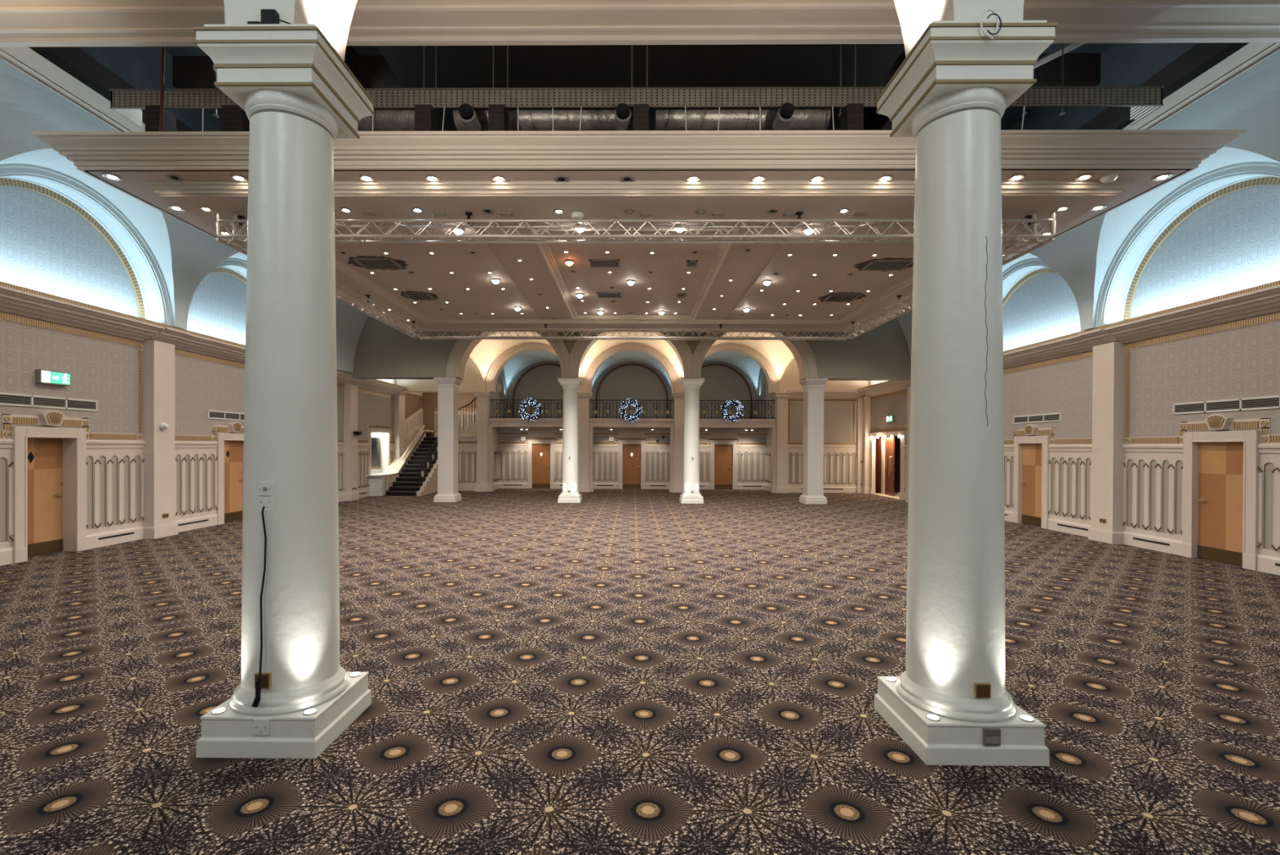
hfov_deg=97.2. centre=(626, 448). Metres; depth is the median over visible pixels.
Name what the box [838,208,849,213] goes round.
recessed light
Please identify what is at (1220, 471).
door
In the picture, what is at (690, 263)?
ceiling vent
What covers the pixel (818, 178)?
recessed light
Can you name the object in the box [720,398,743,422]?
wreath
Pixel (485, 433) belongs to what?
wall pier
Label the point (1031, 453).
door
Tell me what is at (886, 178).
recessed light
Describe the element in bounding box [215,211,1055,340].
lighting truss
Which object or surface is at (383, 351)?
wall
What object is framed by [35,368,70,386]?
exit sign
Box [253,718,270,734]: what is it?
socket plate
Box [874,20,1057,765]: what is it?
round column
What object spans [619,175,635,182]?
recessed light
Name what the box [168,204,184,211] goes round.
recessed light
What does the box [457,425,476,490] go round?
wall
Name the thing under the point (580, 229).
light
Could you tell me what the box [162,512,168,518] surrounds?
socket plate
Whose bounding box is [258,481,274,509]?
socket plate
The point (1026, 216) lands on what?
chain
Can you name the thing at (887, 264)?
ceiling vent
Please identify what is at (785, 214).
ceiling plate
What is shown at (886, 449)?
door
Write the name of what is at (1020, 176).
recessed light
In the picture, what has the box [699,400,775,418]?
balcony railing
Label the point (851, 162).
ceiling
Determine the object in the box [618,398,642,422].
wreath
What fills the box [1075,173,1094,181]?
recessed light
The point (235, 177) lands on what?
recessed light
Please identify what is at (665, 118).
duct
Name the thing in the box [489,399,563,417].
balcony railing
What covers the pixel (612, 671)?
floor
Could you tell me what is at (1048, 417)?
air vent
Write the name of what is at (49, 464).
door
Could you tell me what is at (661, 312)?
light
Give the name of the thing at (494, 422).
floor
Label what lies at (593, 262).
ceiling vent
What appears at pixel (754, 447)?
wall
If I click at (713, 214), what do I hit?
ceiling plate
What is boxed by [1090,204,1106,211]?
recessed light
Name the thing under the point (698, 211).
recessed light
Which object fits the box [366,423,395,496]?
window
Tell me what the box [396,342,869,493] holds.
wall
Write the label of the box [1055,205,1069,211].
recessed light
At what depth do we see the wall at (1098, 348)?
9.68 m
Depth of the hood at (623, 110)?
7.11 m
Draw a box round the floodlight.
[247,8,291,23]
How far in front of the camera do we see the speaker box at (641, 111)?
7.18 m
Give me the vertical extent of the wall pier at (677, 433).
3.830 m
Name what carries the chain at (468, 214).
hanging from the ceiling at (851, 162)
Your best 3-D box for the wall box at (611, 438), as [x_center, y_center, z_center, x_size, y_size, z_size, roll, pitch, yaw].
[-0.640,-0.421,23.256,0.200,0.180,0.100,0,0,1]
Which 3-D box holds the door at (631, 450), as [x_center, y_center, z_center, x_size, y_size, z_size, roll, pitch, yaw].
[0.196,0.552,23.268,1.320,2.200,0.107,0,0,1]
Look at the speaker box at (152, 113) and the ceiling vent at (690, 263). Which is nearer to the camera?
the speaker box at (152, 113)
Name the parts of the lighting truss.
corner post, corner post, corner post, corner post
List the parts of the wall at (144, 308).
skirting, dado rail, wallpaper panel, lunette panel, skirting, dado rail, skirting, dado rail, cornice, wallpaper panel, lunette panel, wallpaper panel, skirting, dado rail, skirting, dado rail, wallpaper panel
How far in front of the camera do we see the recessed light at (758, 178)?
7.07 m
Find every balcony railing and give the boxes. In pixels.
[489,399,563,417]
[589,400,674,418]
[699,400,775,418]
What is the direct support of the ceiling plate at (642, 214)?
attached to the ceiling at (851, 162)
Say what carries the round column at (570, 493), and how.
on the floor at (612, 671)
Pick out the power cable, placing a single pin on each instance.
(256, 700)
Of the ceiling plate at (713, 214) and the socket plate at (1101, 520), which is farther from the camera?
the socket plate at (1101, 520)
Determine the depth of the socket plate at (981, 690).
3.16 m
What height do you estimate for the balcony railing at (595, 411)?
0.730 m
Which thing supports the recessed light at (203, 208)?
in the ceiling at (851, 162)
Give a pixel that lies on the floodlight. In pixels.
(268, 15)
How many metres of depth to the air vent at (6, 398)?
8.79 m
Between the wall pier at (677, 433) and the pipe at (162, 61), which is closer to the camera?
the pipe at (162, 61)
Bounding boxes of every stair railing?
[418,437,437,489]
[457,396,476,429]
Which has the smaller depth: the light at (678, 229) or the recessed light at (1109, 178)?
the recessed light at (1109, 178)
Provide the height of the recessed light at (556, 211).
0.015 m
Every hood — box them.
[458,103,473,119]
[616,102,630,119]
[779,102,794,119]
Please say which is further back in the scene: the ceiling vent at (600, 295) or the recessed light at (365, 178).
the ceiling vent at (600, 295)
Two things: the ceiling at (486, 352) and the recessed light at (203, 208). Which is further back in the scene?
the ceiling at (486, 352)
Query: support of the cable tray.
hanging from the ceiling recess
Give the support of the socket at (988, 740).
attached to the socket plate at (990, 735)
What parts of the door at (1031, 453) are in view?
kick plate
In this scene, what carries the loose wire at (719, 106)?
hanging from the cable tray
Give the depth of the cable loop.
3.06 m
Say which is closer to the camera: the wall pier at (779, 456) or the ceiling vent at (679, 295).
the ceiling vent at (679, 295)
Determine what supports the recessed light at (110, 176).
in the ceiling at (851, 162)
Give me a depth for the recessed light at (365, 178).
7.10 m
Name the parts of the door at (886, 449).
pull handle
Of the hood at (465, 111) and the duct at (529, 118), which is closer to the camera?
the hood at (465, 111)
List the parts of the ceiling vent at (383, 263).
frame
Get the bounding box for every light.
[102,173,122,181]
[166,174,182,181]
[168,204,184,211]
[199,206,213,211]
[230,174,248,182]
[339,207,351,213]
[358,174,374,182]
[411,207,423,213]
[424,174,439,182]
[452,227,464,234]
[481,208,493,213]
[491,175,506,182]
[491,278,500,284]
[514,306,521,311]
[553,208,564,213]
[554,175,568,182]
[564,259,573,266]
[574,224,586,231]
[575,293,583,297]
[597,310,604,314]
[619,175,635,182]
[623,208,634,213]
[626,280,635,284]
[657,310,665,314]
[674,224,684,231]
[685,175,701,182]
[694,208,706,213]
[742,307,750,311]
[751,175,766,182]
[762,280,771,284]
[767,208,778,213]
[802,227,814,234]
[809,175,826,182]
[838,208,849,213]
[876,174,893,182]
[1007,173,1026,181]
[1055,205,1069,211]
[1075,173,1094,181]
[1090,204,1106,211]
[1151,173,1173,181]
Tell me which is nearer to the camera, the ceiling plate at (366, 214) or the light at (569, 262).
the ceiling plate at (366, 214)
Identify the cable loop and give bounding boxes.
[980,8,1001,39]
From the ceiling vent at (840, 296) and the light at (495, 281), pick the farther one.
the ceiling vent at (840, 296)
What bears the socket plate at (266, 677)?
attached to the round column at (297, 95)
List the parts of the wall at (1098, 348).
wallpaper panel, skirting, dado rail, lunette panel, wallpaper panel, cornice, skirting, dado rail, skirting, dado rail, wallpaper panel, lunette panel, skirting, dado rail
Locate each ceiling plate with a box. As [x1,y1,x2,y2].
[362,212,377,216]
[433,212,447,216]
[499,212,512,216]
[640,212,652,216]
[711,212,724,216]
[782,212,795,216]
[853,212,867,216]
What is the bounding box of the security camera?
[159,422,168,430]
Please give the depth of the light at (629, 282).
11.37 m
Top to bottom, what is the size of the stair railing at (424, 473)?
2.816 m
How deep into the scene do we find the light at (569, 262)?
10.16 m
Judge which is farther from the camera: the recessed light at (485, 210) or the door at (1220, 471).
the door at (1220, 471)
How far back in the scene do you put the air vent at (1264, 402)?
8.54 m
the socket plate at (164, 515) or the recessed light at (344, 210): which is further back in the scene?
the socket plate at (164, 515)
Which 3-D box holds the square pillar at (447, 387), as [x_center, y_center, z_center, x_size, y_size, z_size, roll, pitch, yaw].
[-5.647,-0.284,17.808,0.690,3.875,0.690,0,0,1]
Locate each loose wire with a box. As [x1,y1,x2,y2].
[442,106,444,130]
[551,106,553,130]
[579,106,582,130]
[684,106,686,130]
[717,106,719,130]
[759,106,760,130]
[831,106,834,129]
[1021,105,1025,129]
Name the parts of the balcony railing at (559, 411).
handrail, rail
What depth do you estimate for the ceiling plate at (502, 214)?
7.78 m
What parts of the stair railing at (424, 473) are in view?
handrail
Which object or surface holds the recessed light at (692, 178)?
in the ceiling at (851, 162)
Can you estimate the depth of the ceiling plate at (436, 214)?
7.79 m
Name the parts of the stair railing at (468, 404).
handrail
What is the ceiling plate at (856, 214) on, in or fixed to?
attached to the ceiling at (851, 162)
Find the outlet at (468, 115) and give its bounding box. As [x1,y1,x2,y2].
[458,103,481,130]
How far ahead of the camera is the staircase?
21.23 m
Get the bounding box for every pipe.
[159,46,164,131]
[1033,43,1084,68]
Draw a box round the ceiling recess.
[29,42,1249,131]
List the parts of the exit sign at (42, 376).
white panel, green panel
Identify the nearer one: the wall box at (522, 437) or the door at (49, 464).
the door at (49, 464)
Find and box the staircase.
[382,422,476,495]
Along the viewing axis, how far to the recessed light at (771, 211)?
7.66 m
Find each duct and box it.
[357,108,434,131]
[453,107,616,130]
[654,106,831,130]
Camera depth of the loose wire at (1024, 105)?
7.21 m
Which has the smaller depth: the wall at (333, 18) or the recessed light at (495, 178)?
the wall at (333, 18)
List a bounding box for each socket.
[262,675,267,687]
[977,684,990,697]
[985,736,999,743]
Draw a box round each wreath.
[519,397,542,421]
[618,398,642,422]
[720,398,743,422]
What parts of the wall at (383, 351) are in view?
arch moulding, arch moulding, arch moulding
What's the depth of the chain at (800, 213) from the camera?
7.71 m
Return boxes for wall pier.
[473,391,494,491]
[577,391,594,492]
[669,391,684,492]
[769,391,791,493]
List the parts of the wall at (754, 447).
dado rail, skirting, skirting, dado rail, skirting, dado rail, skirting, dado rail, skirting, dado rail, skirting, dado rail, skirting, dado rail, skirting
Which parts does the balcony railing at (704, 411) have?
handrail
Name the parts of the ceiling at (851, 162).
panel, coffer moulding, border moulding, panel moulding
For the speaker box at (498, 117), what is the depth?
7.20 m
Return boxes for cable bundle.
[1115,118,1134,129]
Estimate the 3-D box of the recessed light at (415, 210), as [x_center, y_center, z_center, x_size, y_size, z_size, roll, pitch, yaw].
[-2.849,-3.245,7.676,0.150,0.015,0.150,0,0,1]
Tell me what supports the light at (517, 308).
attached to the ceiling at (851, 162)
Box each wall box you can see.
[520,435,525,440]
[608,436,613,440]
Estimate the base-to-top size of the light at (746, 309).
0.082 m
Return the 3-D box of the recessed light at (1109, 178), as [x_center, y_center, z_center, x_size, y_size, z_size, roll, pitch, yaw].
[5.985,-3.345,7.005,0.180,0.065,0.180,0,0,1]
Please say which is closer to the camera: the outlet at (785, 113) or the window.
the outlet at (785, 113)
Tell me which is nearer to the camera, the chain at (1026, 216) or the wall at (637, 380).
the chain at (1026, 216)
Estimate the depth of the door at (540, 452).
23.32 m
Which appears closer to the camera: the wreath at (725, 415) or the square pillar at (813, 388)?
the square pillar at (813, 388)
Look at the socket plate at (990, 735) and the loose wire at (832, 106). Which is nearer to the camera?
the socket plate at (990, 735)
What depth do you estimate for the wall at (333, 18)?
3.30 m
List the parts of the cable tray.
hanger rod, hanger rod, hanger rod, hanger rod, hanger rod, hanger rod, hanger rod, hanger rod, hanger rod, hanger rod, hanger rod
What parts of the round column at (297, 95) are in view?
moulding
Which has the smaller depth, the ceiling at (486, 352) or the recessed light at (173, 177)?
the recessed light at (173, 177)
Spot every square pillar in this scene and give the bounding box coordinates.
[433,377,462,502]
[799,377,828,503]
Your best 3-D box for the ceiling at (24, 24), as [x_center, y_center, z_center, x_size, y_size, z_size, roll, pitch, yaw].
[0.017,-4.749,6.230,15.530,0.055,22.500,0,0,1]
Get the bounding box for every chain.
[237,215,245,228]
[465,212,472,224]
[795,211,803,224]
[1024,215,1031,228]
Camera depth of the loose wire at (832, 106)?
7.23 m
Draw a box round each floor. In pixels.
[0,488,1279,854]
[489,417,775,428]
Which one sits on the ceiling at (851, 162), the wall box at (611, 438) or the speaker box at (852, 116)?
the speaker box at (852, 116)
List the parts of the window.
niche frame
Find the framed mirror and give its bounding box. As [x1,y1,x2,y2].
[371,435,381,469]
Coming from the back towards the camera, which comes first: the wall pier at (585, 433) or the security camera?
the wall pier at (585, 433)
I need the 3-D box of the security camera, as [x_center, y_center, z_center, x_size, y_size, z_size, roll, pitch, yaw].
[-8.749,-0.428,10.689,0.100,0.140,0.140,0,0,1]
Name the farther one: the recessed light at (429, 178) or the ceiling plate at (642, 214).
the ceiling plate at (642, 214)
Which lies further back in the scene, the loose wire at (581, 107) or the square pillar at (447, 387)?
the square pillar at (447, 387)
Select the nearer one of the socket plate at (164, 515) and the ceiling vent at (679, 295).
the socket plate at (164, 515)
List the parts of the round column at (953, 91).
moulding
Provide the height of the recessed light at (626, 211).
0.015 m
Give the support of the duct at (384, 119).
on the ceiling at (851, 162)
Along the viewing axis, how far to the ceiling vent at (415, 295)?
12.38 m
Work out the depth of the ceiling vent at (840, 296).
12.34 m
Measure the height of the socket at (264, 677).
0.070 m
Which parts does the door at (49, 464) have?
diamond vision panel, kick plate, handle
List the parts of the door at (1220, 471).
handle, kick plate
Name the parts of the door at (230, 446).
kick plate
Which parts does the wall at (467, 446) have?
skirting, dado rail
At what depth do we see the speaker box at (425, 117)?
7.21 m
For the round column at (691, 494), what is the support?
on the floor at (612, 671)
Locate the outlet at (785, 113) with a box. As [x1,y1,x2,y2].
[772,102,794,130]
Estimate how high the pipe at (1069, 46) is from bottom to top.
0.646 m
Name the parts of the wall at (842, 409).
arch moulding, arch moulding, arch moulding, skirting, dado rail, cornice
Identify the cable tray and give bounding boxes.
[109,43,1164,128]
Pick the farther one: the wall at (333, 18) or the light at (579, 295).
the light at (579, 295)
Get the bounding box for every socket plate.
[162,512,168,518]
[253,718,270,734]
[254,671,271,688]
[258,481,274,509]
[973,682,991,697]
[982,727,1000,745]
[1099,517,1106,523]
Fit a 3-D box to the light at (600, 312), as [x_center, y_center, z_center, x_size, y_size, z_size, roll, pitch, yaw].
[-0.654,-3.371,13.993,0.170,0.082,0.170,0,0,1]
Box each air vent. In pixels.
[0,391,97,410]
[208,409,244,420]
[1013,412,1061,423]
[1173,395,1279,413]
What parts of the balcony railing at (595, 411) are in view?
handrail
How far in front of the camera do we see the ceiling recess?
9.05 m
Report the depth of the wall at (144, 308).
10.00 m
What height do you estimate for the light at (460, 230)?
0.082 m
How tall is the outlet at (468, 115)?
0.208 m
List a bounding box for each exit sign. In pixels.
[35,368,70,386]
[886,415,894,422]
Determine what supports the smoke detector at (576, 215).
attached to the ceiling at (851, 162)
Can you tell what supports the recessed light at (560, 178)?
in the ceiling at (851, 162)
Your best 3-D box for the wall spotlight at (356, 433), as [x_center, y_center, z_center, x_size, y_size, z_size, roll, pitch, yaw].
[-8.634,-0.499,18.038,0.220,0.120,0.180,0,0,1]
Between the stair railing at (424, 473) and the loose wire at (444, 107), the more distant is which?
the stair railing at (424, 473)
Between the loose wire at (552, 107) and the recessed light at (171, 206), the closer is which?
the loose wire at (552, 107)
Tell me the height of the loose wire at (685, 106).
0.691 m
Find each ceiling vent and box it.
[346,255,408,270]
[400,290,438,300]
[588,258,619,266]
[596,292,621,297]
[676,293,686,297]
[685,259,697,266]
[818,292,866,302]
[853,257,913,271]
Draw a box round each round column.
[193,23,374,758]
[557,377,582,502]
[679,377,704,503]
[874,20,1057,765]
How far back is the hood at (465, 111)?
7.13 m
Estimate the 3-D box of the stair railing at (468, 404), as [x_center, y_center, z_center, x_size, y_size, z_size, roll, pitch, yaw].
[-6.504,-1.272,21.963,1.346,1.610,0.044,0,0,1]
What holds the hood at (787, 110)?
attached to the outlet at (785, 113)
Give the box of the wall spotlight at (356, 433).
[353,431,361,435]
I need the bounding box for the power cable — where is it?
[251,506,266,706]
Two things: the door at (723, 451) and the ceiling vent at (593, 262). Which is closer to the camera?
the ceiling vent at (593, 262)
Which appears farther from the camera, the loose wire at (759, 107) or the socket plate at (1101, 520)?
the socket plate at (1101, 520)
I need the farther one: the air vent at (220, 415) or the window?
the window
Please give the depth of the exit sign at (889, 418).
19.59 m
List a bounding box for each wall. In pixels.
[0,54,422,565]
[223,0,1024,61]
[341,315,911,380]
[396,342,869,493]
[404,383,771,490]
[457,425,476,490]
[490,360,774,418]
[857,45,1279,575]
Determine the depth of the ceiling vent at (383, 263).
10.17 m
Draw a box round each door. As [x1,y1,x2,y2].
[1,409,89,563]
[211,421,244,524]
[525,435,557,488]
[615,435,648,488]
[707,435,739,488]
[868,431,906,500]
[1012,424,1054,528]
[1179,413,1270,570]
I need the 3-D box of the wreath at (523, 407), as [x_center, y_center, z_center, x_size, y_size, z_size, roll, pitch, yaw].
[-3.705,-1.509,21.754,0.973,0.932,0.304,0,0,1]
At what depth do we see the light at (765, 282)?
11.13 m
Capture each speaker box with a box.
[145,105,176,131]
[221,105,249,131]
[414,104,437,130]
[488,104,508,130]
[633,103,648,130]
[840,103,863,129]
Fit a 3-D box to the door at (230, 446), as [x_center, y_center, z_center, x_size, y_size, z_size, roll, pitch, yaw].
[-9.000,0.519,12.905,0.201,2.285,1.310,0,0,1]
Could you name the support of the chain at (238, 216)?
hanging from the ceiling at (851, 162)
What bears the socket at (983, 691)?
attached to the socket plate at (981, 690)
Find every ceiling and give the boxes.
[0,0,1279,131]
[30,128,1246,332]
[395,331,868,397]
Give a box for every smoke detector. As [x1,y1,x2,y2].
[570,211,583,218]
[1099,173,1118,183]
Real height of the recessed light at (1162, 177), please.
0.015 m
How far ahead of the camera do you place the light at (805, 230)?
8.47 m
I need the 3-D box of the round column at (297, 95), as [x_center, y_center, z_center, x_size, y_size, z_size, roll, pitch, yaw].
[-2.063,-0.327,3.480,0.692,4.108,0.692,0,0,1]

